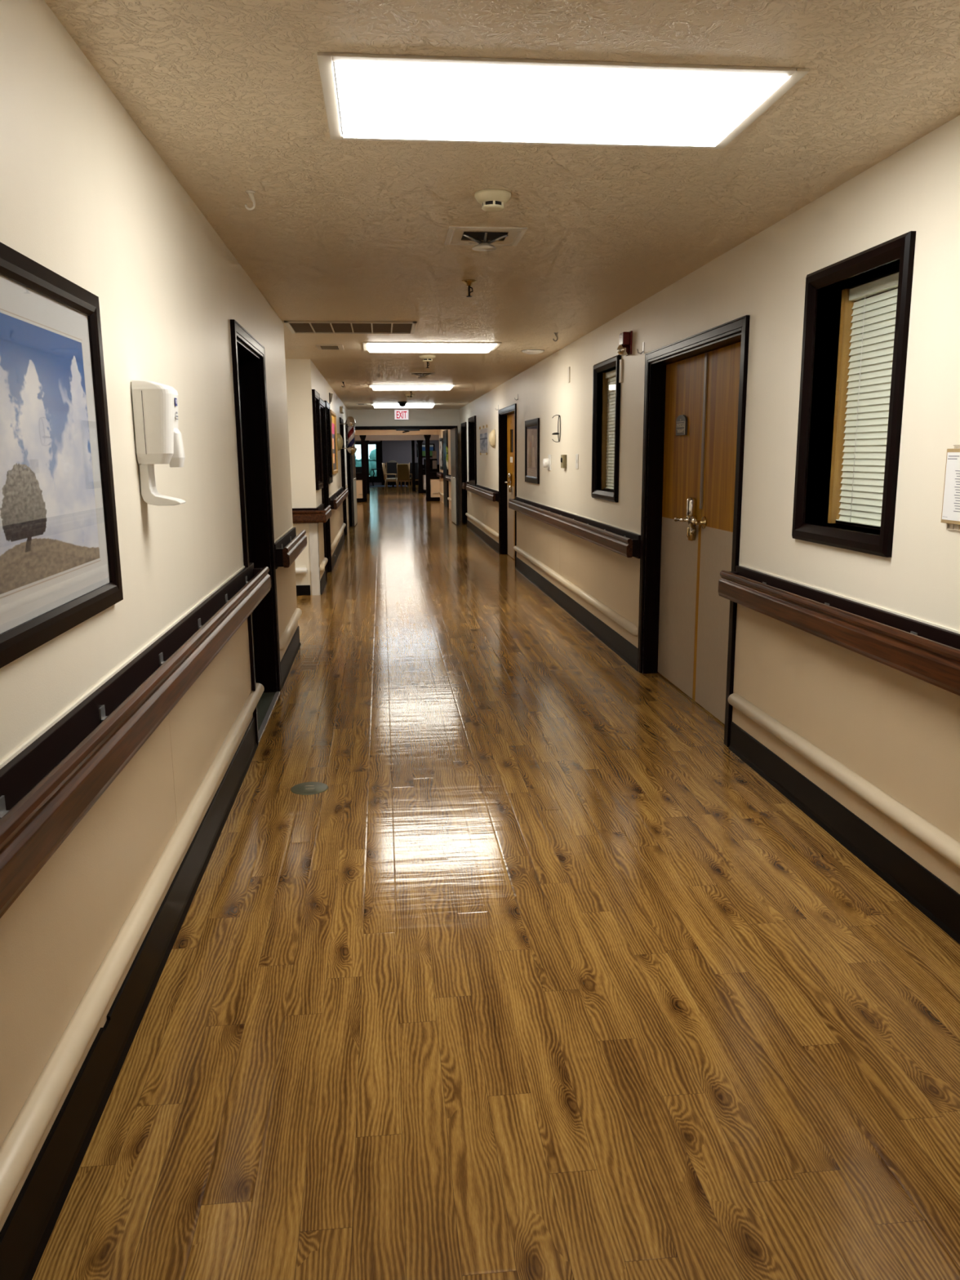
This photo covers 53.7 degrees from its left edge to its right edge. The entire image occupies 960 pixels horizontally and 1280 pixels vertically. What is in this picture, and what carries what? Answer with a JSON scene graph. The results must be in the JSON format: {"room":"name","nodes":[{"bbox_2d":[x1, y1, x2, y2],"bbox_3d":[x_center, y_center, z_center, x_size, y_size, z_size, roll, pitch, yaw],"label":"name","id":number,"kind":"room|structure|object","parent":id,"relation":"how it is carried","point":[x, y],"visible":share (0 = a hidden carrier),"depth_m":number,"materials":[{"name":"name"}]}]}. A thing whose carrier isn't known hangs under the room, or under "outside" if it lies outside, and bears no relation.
{"room":"hospital interior","nodes":[
{"label":"hospital interior","id":0,"kind":"room"},
{"bbox_2d":[0,0,293,762],"bbox_3d":[-0.846,0.140,0.636,0.160,2.460,13.760,-2,11,-6],"label":"wall","id":1,"kind":"structure","parent":0,"point":[85,195],"depth_m":2.68,"materials":[{"name":"beige paint"}]},
{"bbox_2d":[0,241,123,668],"bbox_3d":[-0.886,-0.363,1.832,0.021,0.752,1.175,-2,11,-6],"label":"framed picture","id":2,"kind":"object","parent":1,"relation":"attached to","point":[60,566],"visible":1,"depth_m":2.00,"materials":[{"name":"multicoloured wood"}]},
{"bbox_2d":[0,312,99,594],"bbox_3d":[-0.890,-0.363,1.831,0.001,0.508,0.931,-2,11,-6],"label":"print","id":3,"kind":"object","parent":2,"relation":"attached to","point":[48,522],"depth_m":1.96},
{"bbox_2d":[0,713,180,1231],"bbox_3d":[-0.872,0.690,1.887,0.004,0.900,2.438,-2,11,-6],"label":"wall panel","id":4,"kind":"object","parent":1,"relation":"attached to","point":[57,934],"visible":0.33,"depth_m":2.08,"materials":[{"name":"paint"}]},
{"bbox_2d":[0,565,244,768],"bbox_3d":[-0.623,0.683,-0.623,0.006,0.007,11.050,-2,11,-6],"label":"trim","id":5,"kind":"structure","parent":1,"relation":"attached to","point":[24,746],"depth_m":2.27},
{"bbox_2d":[0,716,257,1279],"bbox_3d":[-0.606,1.525,-0.457,0.018,0.158,11.050,-2,11,-6],"label":"baseboard","id":6,"kind":"structure","parent":1,"relation":"attached to","point":[25,1233],"depth_m":2.23,"materials":[{"name":"black plastic"}]},
{"bbox_2d":[0,682,264,1220],"bbox_3d":[-0.858,0.853,2.033,0.042,0.068,6.256,-2,11,-6],"label":"rail","id":7,"kind":"object","parent":1,"relation":"attached to","point":[18,1148],"visible":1,"depth_m":2.14,"materials":[{"name":"plastic"}]},
{"bbox_2d":[0,562,271,918],"bbox_3d":[-0.836,0.267,1.942,0.101,0.159,6.260,-2,11,-6],"label":"handrail","id":8,"kind":"object","parent":1,"relation":"attached to","point":[46,789],"visible":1,"depth_m":2.07,"materials":[{"name":"brown wood"}]},
{"bbox_2d":[131,380,186,506],"bbox_3d":[-0.933,-0.575,2.786,0.120,0.355,0.125,-2,11,-6],"label":"dispenser","id":9,"kind":"object","parent":1,"relation":"attached to","point":[158,438],"visible":1,"depth_m":2.73,"materials":[{"name":"white plastic"}]},
{"bbox_2d":[138,464,186,506],"bbox_3d":[-0.936,-0.463,2.803,0.110,0.128,0.080,-2,11,-6],"label":"drip tray","id":10,"kind":"object","parent":9,"relation":"on","point":[149,493],"depth_m":2.77,"materials":[{"name":"white plastic"}]},
{"bbox_2d":[168,618,253,865],"bbox_3d":[-1.088,0.283,3.972,0.004,0.900,1.828,-2,11,-6],"label":"wall panel","id":11,"kind":"object","parent":1,"relation":"attached to","point":[200,722],"visible":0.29,"depth_m":3.68,"materials":[{"name":"paint"}]},
{"bbox_2d":[230,319,281,744],"bbox_3d":[-1.317,-0.603,5.322,0.182,2.125,1.200,-2,11,-6],"label":"door","id":12,"kind":"structure","parent":1,"relation":"in","point":[255,495],"depth_m":5.76,"materials":[{"name":"brown wood"}]},
{"bbox_2d":[275,560,297,662],"bbox_3d":[-1.379,-0.262,6.767,0.004,0.900,1.513,-2,11,-6],"label":"wall panel","id":13,"kind":"object","parent":1,"relation":"attached to","point":[285,576],"visible":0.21,"depth_m":6.69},
{"bbox_2d":[274,527,306,568],"bbox_3d":[-1.333,-0.667,6.726,0.101,0.159,1.460,-2,11,-6],"label":"handrail","id":14,"kind":"object","parent":1,"relation":"attached to","point":[288,547],"visible":0.94,"depth_m":6.36,"materials":[{"name":"brown wood"}]},
{"bbox_2d":[280,626,301,688],"bbox_3d":[-1.365,0.105,6.843,0.018,0.150,1.520,-2,11,-6],"label":"baseboard","id":15,"kind":"structure","parent":1,"relation":"attached to","point":[286,662],"depth_m":6.78,"materials":[{"name":"black plastic"}]},
{"bbox_2d":[279,608,302,650],"bbox_3d":[-1.358,-0.092,6.836,0.042,0.068,1.376,-2,11,-6],"label":"rail","id":16,"kind":"object","parent":1,"relation":"attached to","point":[288,630],"visible":0.91,"depth_m":6.64,"materials":[{"name":"plastic"}]},
{"bbox_2d":[284,359,304,585],"bbox_3d":[-4.465,-1.634,9.848,5.137,2.460,0.160,-2,11,-6],"label":"wall","id":17,"kind":"structure","parent":0,"point":[290,363],"depth_m":9.95,"materials":[{"name":"beige paint"}]},
{"bbox_2d":[296,585,310,595],"bbox_3d":[-4.417,-0.466,9.991,5.197,0.110,0.015,-2,11,-6],"label":"baseboard","id":18,"kind":"structure","parent":17,"relation":"attached to","point":[301,590],"depth_m":10.23,"materials":[{"name":"black plastic"}]},
{"bbox_2d":[292,503,331,523],"bbox_3d":[-2.876,-1.381,10.441,2.402,0.159,1.101,-2,11,-6],"label":"handrail","id":19,"kind":"object","parent":17,"relation":"attached to","point":[304,515],"visible":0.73,"depth_m":10.02,"materials":[{"name":"brown wood"}]},
{"bbox_2d":[294,359,347,595],"bbox_3d":[-2.391,-2.759,15.497,0.160,2.460,11.200,-2,11,-6],"label":"wall","id":20,"kind":"structure","parent":0,"point":[308,377],"depth_m":10.03,"materials":[{"name":"beige paint"}]},
{"bbox_2d":[308,523,320,595],"bbox_3d":[-1.776,-0.869,10.211,0.093,0.773,0.057,-2,11,-6],"label":"guard","id":21,"kind":"object","parent":20,"relation":"attached to","point":[313,527],"visible":1,"depth_m":10.18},
{"bbox_2d":[311,389,323,489],"bbox_3d":[-1.853,-2.177,10.372,0.192,1.040,0.800,-2,11,-6],"label":"window","id":22,"kind":"structure","parent":20,"relation":"in","point":[315,395],"depth_m":10.62,"materials":[{"name":"brown wood"}]},
{"bbox_2d":[318,522,324,579],"bbox_3d":[-1.784,-1.023,10.665,0.004,0.900,0.978,-2,11,-6],"label":"wall panel","id":23,"kind":"object","parent":20,"relation":"attached to","point":[321,538],"visible":0.57,"depth_m":10.65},
{"bbox_2d":[320,397,332,582],"bbox_3d":[-1.968,-1.831,11.585,0.182,2.135,1.130,-2,11,-6],"label":"door","id":24,"kind":"structure","parent":20,"relation":"in","point":[325,491],"depth_m":12.02,"materials":[{"name":"brown wood"}]},
{"bbox_2d":[324,400,333,484],"bbox_3d":[-2.072,-2.588,12.476,0.192,1.040,0.850,-2,11,-6],"label":"window","id":25,"kind":"structure","parent":20,"relation":"in","point":[327,405],"depth_m":12.79,"materials":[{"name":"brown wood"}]},
{"bbox_2d":[329,409,337,474],"bbox_3d":[-2.136,-2.879,13.861,0.031,0.880,1.500,-2,11,-6],"label":"painting","id":26,"kind":"object","parent":20,"relation":"attached to","point":[333,415],"visible":0.91,"depth_m":14.11,"materials":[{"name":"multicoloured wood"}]},
{"bbox_2d":[331,415,336,470],"bbox_3d":[-2.145,-2.879,13.861,0.001,0.780,1.400,-2,11,-6],"label":"print","id":27,"kind":"object","parent":26,"relation":"attached to","point":[332,417],"depth_m":14.07},
{"bbox_2d":[329,509,337,556],"bbox_3d":[-2.066,-1.552,13.380,0.004,0.900,2.258,-2,11,-6],"label":"wall panel","id":28,"kind":"object","parent":20,"relation":"attached to","point":[333,518],"visible":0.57,"depth_m":13.40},
{"bbox_2d":[331,532,345,569],"bbox_3d":[-2.168,-1.402,14.566,0.018,0.150,4.540,-2,11,-6],"label":"baseboard","id":29,"kind":"structure","parent":20,"relation":"attached to","point":[340,545],"depth_m":14.17,"materials":[{"name":"black plastic"}]},
{"bbox_2d":[330,523,346,551],"bbox_3d":[-2.168,-1.617,14.627,0.042,0.068,4.416,-2,11,-6],"label":"rail","id":30,"kind":"object","parent":20,"relation":"attached to","point":[338,535],"visible":0.89,"depth_m":13.96,"materials":[{"name":"plastic"}]},
{"bbox_2d":[328,486,348,509],"bbox_3d":[-2.155,-2.210,14.635,0.101,0.159,4.540,-2,11,-6],"label":"handrail","id":31,"kind":"object","parent":20,"relation":"attached to","point":[335,500],"visible":0.96,"depth_m":13.56,"materials":[{"name":"brown wood"}]},
{"bbox_2d":[336,502,343,542],"bbox_3d":[-2.297,-1.985,15.597,0.004,0.900,2.278,-2,11,-6],"label":"wall panel","id":32,"kind":"object","parent":20,"relation":"attached to","point":[340,509],"visible":0.29,"depth_m":15.48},
{"bbox_2d":[339,417,347,540],"bbox_3d":[-2.549,-2.915,17.171,0.182,2.125,1.170,-2,11,-6],"label":"door","id":33,"kind":"structure","parent":20,"relation":"in","point":[341,420],"depth_m":17.60,"materials":[{"name":"brown wood"}]},
{"bbox_2d":[339,416,356,455],"bbox_3d":[-2.278,-3.548,16.499,0.267,0.660,0.188,4,12,20],"label":"pole","id":34,"kind":"object","parent":20,"relation":"attached to","point":[351,449],"visible":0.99,"depth_m":16.44,"materials":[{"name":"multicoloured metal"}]},
{"bbox_2d":[345,424,351,528],"bbox_3d":[-2.825,-3.434,19.826,0.182,2.125,1.230,-2,11,-6],"label":"door","id":35,"kind":"structure","parent":20,"relation":"in","point":[346,427],"depth_m":20.30,"materials":[{"name":"brown wood"}]},
{"bbox_2d":[355,472,362,502],"bbox_3d":[-3.867,-4.898,30.463,0.210,0.925,0.180,-2,11,-6],"label":"wall","id":36,"kind":"structure","parent":0,"point":[358,475],"depth_m":30.41,"materials":[{"name":"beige paint"}]},
{"bbox_2d":[354,440,439,484],"bbox_3d":[-4.379,-8.922,47.024,14.000,2.460,0.120,-2,11,-6],"label":"wall","id":37,"kind":"structure","parent":0,"point":[398,451],"depth_m":46.94,"materials":[{"name":"paint"}]},
{"bbox_2d":[368,442,382,482],"bbox_3d":[-5.337,-8.780,46.889,0.920,1.950,0.116,-2,11,-6],"label":"door","id":38,"kind":"structure","parent":37,"relation":"in","point":[377,478],"depth_m":46.88,"materials":[{"name":"brown wood"}]},
{"bbox_2d":[416,444,434,457],"bbox_3d":[-2.694,-9.382,46.984,0.870,0.650,0.045,-2,11,-6],"label":"framed picture","id":39,"kind":"object","parent":37,"relation":"attached to","point":[432,446],"visible":0.4,"depth_m":46.96,"materials":[{"name":"brown wood"}]},
{"bbox_2d":[422,444,433,456],"bbox_3d":[-2.692,-9.378,46.962,0.770,0.550,0.001,-2,11,-6],"label":"print","id":40,"kind":"object","parent":39,"relation":"attached to","point":[423,446],"depth_m":46.97},
{"bbox_2d":[347,408,460,522],"bbox_3d":[-1.523,-3.881,21.180,3.063,2.460,0.150,-2,11,-6],"label":"wall","id":41,"kind":"structure","parent":0,"point":[417,417],"depth_m":20.92,"materials":[{"name":"beige paint"}]},
{"bbox_2d":[394,409,408,420],"bbox_3d":[-1.724,-4.947,20.846,0.320,0.225,0.055,-2,11,-6],"label":"exit sign","id":42,"kind":"object","parent":41,"relation":"attached to","point":[399,415],"visible":1,"depth_m":20.82,"materials":[{"name":"white plastic"}]},
{"bbox_2d":[350,426,458,526],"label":"door frame","id":43,"kind":"structure","parent":41,"relation":"in","point":[454,433],"depth_m":20.53,"materials":[{"name":"brown wood"}]},
{"bbox_2d":[423,450,437,468],"bbox_3d":[-2.043,-7.022,39.414,0.550,1.620,0.060,-2,11,-6],"label":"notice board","id":44,"kind":"object","parent":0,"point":[433,462],"visible":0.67,"depth_m":39.33,"materials":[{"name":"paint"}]},
{"bbox_2d":[422,468,439,493],"bbox_3d":[-1.751,-6.252,37.280,1.030,0.925,0.180,-2,11,-6],"label":"wall","id":45,"kind":"structure","parent":0,"point":[424,469],"depth_m":37.16,"materials":[{"name":"paint"}]},
{"bbox_2d":[430,471,439,501],"bbox_3d":[-1.459,-4.965,30.700,0.310,0.925,0.180,-2,11,-6],"label":"wall","id":46,"kind":"structure","parent":0,"point":[434,480],"depth_m":30.66,"materials":[{"name":"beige paint"}]},
{"bbox_2d":[439,429,451,509],"bbox_3d":[-0.750,-4.821,25.942,0.160,2.460,9.350,-2,11,-6],"label":"wall","id":47,"kind":"structure","parent":0,"point":[442,500],"depth_m":26.40,"materials":[{"name":"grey paint"}]},
{"bbox_2d":[439,437,443,470],"bbox_3d":[-1.192,-5.731,29.226,0.026,0.950,1.200,-2,11,-6],"label":"framed picture","id":48,"kind":"object","parent":47,"relation":"attached to","point":[440,439],"visible":1,"depth_m":28.95,"materials":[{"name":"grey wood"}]},
{"bbox_2d":[442,429,448,507],"bbox_3d":[-0.991,-4.933,27.329,0.040,2.150,1.750,-2,11,-6],"label":"door","id":49,"kind":"structure","parent":47,"relation":"in","point":[445,433],"depth_m":27.09,"materials":[{"name":"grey wood"}]},
{"bbox_2d":[31,484,959,1279],"bbox_3d":[-1.650,-2.636,21.231,15.066,0.001,55.200,-2,11,-6],"label":"floor","id":50,"kind":"structure","parent":0,"point":[545,980],"depth_m":2.61,"materials":[{"name":"plastic"}]},
{"bbox_2d":[290,782,328,795],"bbox_3d":[-0.773,0.671,4.306,0.168,0.005,0.168,-2,11,-6],"label":"floor outlet","id":51,"kind":"object","parent":50,"relation":"on","point":[306,788],"visible":1,"depth_m":4.30,"materials":[{"name":"metal"}]},
{"bbox_2d":[359,435,367,502],"bbox_3d":[-3.714,-5.477,30.359,0.208,2.099,0.188,-2,11,-6],"label":"post","id":52,"kind":"object","parent":50,"relation":"on","point":[362,437],"visible":1,"depth_m":30.29,"materials":[{"name":"brown wood"}]},
{"bbox_2d":[364,440,369,493],"bbox_3d":[-4.388,-6.702,36.821,0.230,2.029,0.210,-2,11,-6],"label":"post","id":53,"kind":"object","parent":50,"relation":"on","point":[366,442],"visible":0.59,"depth_m":36.75,"materials":[{"name":"brown wood"}]},
{"bbox_2d":[382,462,399,489],"bbox_3d":[-3.864,-7.060,40.936,0.652,1.146,0.556,0,11,2],"label":"dining chair","id":54,"kind":"object","parent":50,"relation":"on","point":[385,474],"visible":0.88,"depth_m":40.73,"materials":[{"name":"brown wood"}]},
{"bbox_2d":[386,462,397,488],"bbox_3d":[-4.004,-7.489,43.128,0.556,1.146,0.652,-2,11,-8],"label":"dining chair","id":55,"kind":"object","parent":50,"relation":"on","point":[391,468],"visible":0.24,"depth_m":42.81,"materials":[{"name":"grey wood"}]},
{"bbox_2d":[396,463,412,489],"bbox_3d":[-3.229,-6.989,40.645,0.556,1.106,0.652,1,11,9],"label":"dining chair","id":56,"kind":"object","parent":50,"relation":"on","point":[402,469],"visible":0.98,"depth_m":40.38,"materials":[{"name":"fabric"}]},
{"bbox_2d":[411,440,415,491],"bbox_3d":[-2.731,-7.343,38.901,0.200,2.459,0.180,-2,11,-6],"label":"post","id":57,"kind":"object","parent":50,"relation":"on","point":[412,441],"visible":0.7,"depth_m":38.88,"materials":[{"name":"brown wood"}]},
{"bbox_2d":[416,440,423,493],"bbox_3d":[-2.329,-6.762,37.033,0.250,2.029,0.230,-2,11,-6],"label":"post","id":58,"kind":"object","parent":50,"relation":"on","point":[420,442],"visible":0.99,"depth_m":36.95,"materials":[{"name":"brown wood"}]},
{"bbox_2d":[423,435,431,501],"bbox_3d":[-1.678,-5.535,30.567,0.222,2.099,0.202,-2,11,-6],"label":"post","id":59,"kind":"object","parent":50,"relation":"on","point":[427,437],"visible":1,"depth_m":30.49,"materials":[{"name":"brown wood"}]},
{"bbox_2d":[44,0,959,409],"bbox_3d":[-0.770,-3.384,11.959,15.000,0.100,37.200,-2,11,-6],"label":"ceiling","id":60,"kind":"structure","parent":0,"point":[228,94],"depth_m":3.19,"materials":[{"name":"beige"}]},
{"bbox_2d":[244,190,255,210],"bbox_3d":[-0.864,-1.657,3.581,0.037,0.066,0.037,8,14,38],"label":"ceiling hook","id":61,"kind":"object","parent":60,"relation":"attached to","point":[251,193],"visible":1,"depth_m":3.58,"materials":[{"name":"white metal"}]},
{"bbox_2d":[315,344,344,350],"bbox_3d":[-1.377,-2.690,8.723,0.240,0.008,0.380,-2,11,-6],"label":"ceiling vent","id":62,"kind":"object","parent":60,"relation":"in","point":[321,347],"visible":1,"depth_m":8.69,"materials":[{"name":"white metal"}]},
{"bbox_2d":[284,320,417,333],"bbox_3d":[-0.993,-2.426,7.371,0.980,0.012,0.660,-2,11,-6],"label":"ceiling vent","id":63,"kind":"object","parent":60,"relation":"in","point":[295,326],"visible":1,"depth_m":7.37,"materials":[{"name":"white metal"}]},
{"bbox_2d":[371,403,436,408],"bbox_3d":[-1.510,-4.629,18.757,1.266,0.060,0.676,-2,11,-6],"label":"ceiling light","id":64,"kind":"object","parent":60,"relation":"attached to","point":[375,405],"visible":0.94,"depth_m":18.51,"materials":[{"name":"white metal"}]},
{"bbox_2d":[368,384,456,390],"bbox_3d":[-0.987,-3.665,13.777,1.236,0.045,0.676,-2,11,-6],"label":"ceiling light","id":65,"kind":"object","parent":60,"relation":"attached to","point":[375,387],"visible":1,"depth_m":13.53,"materials":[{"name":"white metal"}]},
{"bbox_2d":[362,342,502,352],"bbox_3d":[-0.454,-2.691,8.747,1.236,0.030,0.676,-2,11,-6],"label":"recessed light","id":66,"kind":"object","parent":60,"relation":"in","point":[372,347],"visible":1,"depth_m":8.55,"materials":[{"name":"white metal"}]},
{"bbox_2d":[462,279,475,297],"bbox_3d":[-0.062,-2.020,5.457,0.084,0.088,0.084,-2,11,-6],"label":"sprinkler","id":67,"kind":"object","parent":60,"relation":"attached to","point":[468,282],"visible":1,"depth_m":5.44,"materials":[{"name":"gold metal"}]},
{"bbox_2d":[444,226,527,251],"bbox_3d":[0.020,-1.816,4.338,0.345,0.061,0.345,-2,11,-6],"label":"ceiling vent","id":68,"kind":"object","parent":60,"relation":"in","point":[455,234],"visible":1,"depth_m":4.31,"materials":[{"name":"white metal"}]},
{"bbox_2d":[474,188,511,211],"bbox_3d":[0.049,-1.681,3.641,0.140,0.057,0.140,-2,11,-6],"label":"smoke detector","id":69,"kind":"object","parent":60,"relation":"attached to","point":[493,199],"visible":1,"depth_m":3.60,"materials":[{"name":"beige plastic"}]},
{"bbox_2d":[316,52,809,148],"bbox_3d":[0.195,-1.523,2.719,1.267,0.014,0.642,-2,11,-6],"label":"recessed light","id":70,"kind":"object","parent":60,"relation":"in","point":[366,96],"visible":1,"depth_m":2.63,"materials":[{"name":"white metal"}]},
{"bbox_2d":[458,115,959,707],"bbox_3d":[1.035,-1.260,7.697,0.160,2.460,27.700,-2,11,-6],"label":"wall","id":71,"kind":"structure","parent":0,"point":[916,188],"depth_m":3.94,"materials":[{"name":"beige paint"}]},
{"bbox_2d":[461,422,467,526],"bbox_3d":[-0.254,-3.495,20.031,0.182,2.125,1.130,-2,11,-6],"label":"door","id":72,"kind":"structure","parent":71,"relation":"in","point":[464,428],"depth_m":20.45,"materials":[{"name":"brown wood"}]},
{"bbox_2d":[466,490,483,531],"bbox_3d":[-0.100,-2.481,18.032,0.004,0.900,3.178,-2,11,-6],"label":"wall panel","id":73,"kind":"object","parent":71,"relation":"attached to","point":[474,502],"visible":0.71,"depth_m":17.85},
{"bbox_2d":[465,512,498,538],"bbox_3d":[-0.003,-2.078,16.933,0.042,0.068,5.496,-2,11,-6],"label":"rail","id":74,"kind":"object","parent":71,"relation":"attached to","point":[495,534],"visible":1,"depth_m":16.23,"materials":[{"name":"plastic"}]},
{"bbox_2d":[466,415,498,502],"bbox_3d":[0.074,-3.198,16.369,0.265,1.395,4.770,-2,11,-6],"label":"window","id":75,"kind":"structure","parent":71,"relation":"in","point":[472,420],"depth_m":17.67,"materials":[{"name":"brown wood"}]},
{"bbox_2d":[466,520,498,554],"bbox_3d":[0.011,-1.891,16.966,0.018,0.150,5.510,-2,11,-6],"label":"baseboard","id":76,"kind":"structure","parent":71,"relation":"attached to","point":[482,535],"depth_m":16.34,"materials":[{"name":"black plastic"}]},
{"bbox_2d":[479,424,488,454],"bbox_3d":[0.056,-3.383,16.091,0.020,0.485,1.200,-2,11,-6],"label":"poster","id":77,"kind":"object","parent":71,"relation":"attached to","point":[483,433],"visible":1,"depth_m":15.99,"materials":[{"name":"paper"}]},
{"bbox_2d":[480,427,487,453],"bbox_3d":[0.060,-3.376,16.092,0.001,0.400,1.200,-2,11,-6],"label":"print","id":78,"kind":"object","parent":77,"relation":"attached to","point":[483,433],"depth_m":16.06},
{"bbox_2d":[483,497,498,542],"bbox_3d":[0.180,-1.956,15.342,0.004,0.900,2.328,-2,11,-6],"label":"wall panel","id":79,"kind":"object","parent":71,"relation":"attached to","point":[491,508],"visible":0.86,"depth_m":15.28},
{"bbox_2d":[497,403,516,567],"bbox_3d":[0.456,-2.160,13.222,0.181,2.112,1.774,-2,11,-6],"label":"door","id":80,"kind":"structure","parent":71,"relation":"in","point":[507,416],"depth_m":13.86,"materials":[{"name":"brown wood"}]},
{"bbox_2d":[524,417,539,484],"bbox_3d":[0.598,-2.174,10.939,0.021,0.715,0.970,-2,11,-6],"label":"framed picture","id":81,"kind":"object","parent":71,"relation":"attached to","point":[531,426],"visible":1,"depth_m":10.91,"materials":[{"name":"brown wood"}]},
{"bbox_2d":[526,425,537,476],"bbox_3d":[0.602,-2.174,10.940,0.001,0.565,0.820,-2,11,-6],"label":"print","id":82,"kind":"object","parent":81,"relation":"attached to","point":[531,432],"depth_m":10.96},
{"bbox_2d":[516,511,559,588],"bbox_3d":[0.637,-1.098,10.944,0.004,0.900,3.098,-2,11,-6],"label":"wall panel","id":83,"kind":"object","parent":71,"relation":"attached to","point":[540,540],"visible":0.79,"depth_m":10.61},
{"bbox_2d":[508,496,640,558],"bbox_3d":[0.732,-1.210,9.411,0.101,0.159,6.110,-2,11,-6],"label":"handrail","id":84,"kind":"object","parent":71,"relation":"attached to","point":[624,543],"visible":1,"depth_m":7.84,"materials":[{"name":"brown wood"}]},
{"bbox_2d":[513,545,637,635],"bbox_3d":[0.766,-0.634,9.532,0.042,0.068,6.056,-2,11,-6],"label":"rail","id":85,"kind":"object","parent":71,"relation":"attached to","point":[615,616],"visible":1,"depth_m":8.13,"materials":[{"name":"plastic"}]},
{"bbox_2d":[515,556,638,671],"bbox_3d":[0.783,-0.442,9.540,0.018,0.150,6.120,-2,11,-6],"label":"baseboard","id":86,"kind":"structure","parent":71,"relation":"attached to","point":[624,649],"depth_m":8.23,"materials":[{"name":"black plastic"}]},
{"bbox_2d":[516,496,640,535],"bbox_3d":[0.785,-1.288,9.375,0.006,0.007,6.120,-2,11,-6],"label":"trim","id":87,"kind":"structure","parent":71,"relation":"attached to","point":[517,496],"depth_m":8.08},
{"bbox_2d":[559,529,639,648],"bbox_3d":[0.948,-0.515,7.956,0.004,0.900,3.018,-2,11,-6],"label":"wall panel","id":88,"kind":"object","parent":71,"relation":"attached to","point":[612,578],"visible":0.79,"depth_m":7.56,"materials":[{"name":"paint"}]},
{"bbox_2d":[591,354,621,502],"bbox_3d":[1.031,-1.617,7.340,0.158,1.056,0.816,-2,11,-6],"label":"window","id":89,"kind":"structure","parent":71,"relation":"in","point":[610,454],"depth_m":7.56,"materials":[{"name":"brown wood"}]},
{"bbox_2d":[617,330,632,355],"bbox_3d":[0.997,-2.058,6.595,0.087,0.158,0.140,-2,11,-6],"label":"fire alarm strobe","id":90,"kind":"object","parent":71,"relation":"attached to","point":[624,348],"visible":1,"depth_m":6.56,"materials":[{"name":"red plastic"}]},
{"bbox_2d":[637,315,750,746],"bbox_3d":[1.257,-0.656,5.513,0.180,2.112,1.744,-2,11,-6],"label":"door","id":91,"kind":"structure","parent":71,"relation":"in","point":[691,518],"depth_m":5.61,"materials":[{"name":"brown wood"}]},
{"bbox_2d":[675,414,687,435],"bbox_3d":[1.232,-1.314,5.804,0.015,0.122,0.185,-2,11,-6],"label":"door sign","id":92,"kind":"object","parent":91,"relation":"attached to","point":[682,420],"visible":1,"depth_m":5.78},
{"bbox_2d":[718,565,959,696],"bbox_3d":[1.514,0.256,1.897,0.101,0.159,5.700,-2,11,-6],"label":"handrail","id":93,"kind":"object","parent":71,"relation":"attached to","point":[930,654],"visible":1,"depth_m":3.37,"materials":[{"name":"brown wood"}]},
{"bbox_2d":[728,721,959,944],"bbox_3d":[1.816,1.502,-0.394,0.018,0.140,10.690,-2,11,-6],"label":"baseboard","id":94,"kind":"structure","parent":71,"relation":"attached to","point":[930,895],"depth_m":3.52,"materials":[{"name":"black plastic"}]},
{"bbox_2d":[728,693,959,868],"bbox_3d":[1.550,0.837,1.994,0.042,0.068,5.696,-2,11,-6],"label":"rail","id":95,"kind":"object","parent":71,"relation":"attached to","point":[926,832],"visible":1,"depth_m":3.47,"materials":[{"name":"plastic"}]},
{"bbox_2d":[732,603,959,893],"bbox_3d":[1.462,0.451,3.005,0.004,0.900,3.598,-2,11,-6],"label":"wall panel","id":96,"kind":"object","parent":71,"relation":"attached to","point":[898,731],"visible":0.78,"depth_m":3.51,"materials":[{"name":"paint"}]},
{"bbox_2d":[739,564,959,634],"bbox_3d":[1.818,0.650,-0.560,0.006,0.007,10.690,-2,11,-6],"label":"trim","id":97,"kind":"structure","parent":71,"relation":"attached to","point":[740,565],"depth_m":3.47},
{"bbox_2d":[791,231,915,557],"bbox_3d":[1.455,-0.878,3.549,0.218,1.056,0.766,-2,11,-6],"label":"window","id":98,"kind":"structure","parent":71,"relation":"in","point":[873,335],"depth_m":3.66,"materials":[{"name":"brown wood"}]},
{"bbox_2d":[946,444,959,530],"bbox_3d":[1.454,-0.447,2.801,0.003,0.256,0.225,-2,11,-6],"label":"wire holder","id":99,"kind":"object","parent":71,"relation":"attached to","point":[953,445],"visible":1,"depth_m":2.90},
{"bbox_2d":[941,448,959,524],"bbox_3d":[1.443,-0.451,2.802,0.008,0.225,0.250,-2,11,-6],"label":"paper notice","id":100,"kind":"object","parent":99,"relation":"in","point":[950,513],"visible":1,"depth_m":2.88,"materials":[{"name":"paper"}]},
{"bbox_3d":[-3.572,-8.642,38.908,15.000,0.100,18.000,-2,11,-6],"label":"ceiling","id":101,"kind":"structure","parent":0,"visible":0},
{"bbox_2d":[354,429,439,435],"bbox_3d":[-2.669,-6.726,30.287,14.000,0.360,0.250,-2,11,-6],"label":"beam","id":102,"kind":"structure","parent":101,"relation":"attached to","point":[422,432],"depth_m":30.19,"materials":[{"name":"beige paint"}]},
{"bbox_2d":[354,435,439,440],"bbox_3d":[-3.338,-7.949,36.738,14.000,0.430,0.250,-2,11,-6],"label":"beam","id":103,"kind":"structure","parent":101,"relation":"attached to","point":[357,437],"depth_m":36.65,"materials":[{"name":"paint"}]},
{"label":"outside","id":104,"kind":"structure","parent":0,"visible":0},
{"bbox_3d":[-5.478,-8.729,53.134,24.000,0.150,11.800,-2,11,-6],"label":"ground","id":105,"kind":"structure","parent":104,"visible":0},
{"bbox_2d":[355,448,376,475],"bbox_3d":[-6.251,-9.148,51.042,6.483,2.271,2.443,-2,11,-6],"label":"hedge","id":106,"kind":"object","parent":105,"relation":"on","point":[372,464],"visible":0.02,"depth_m":50.39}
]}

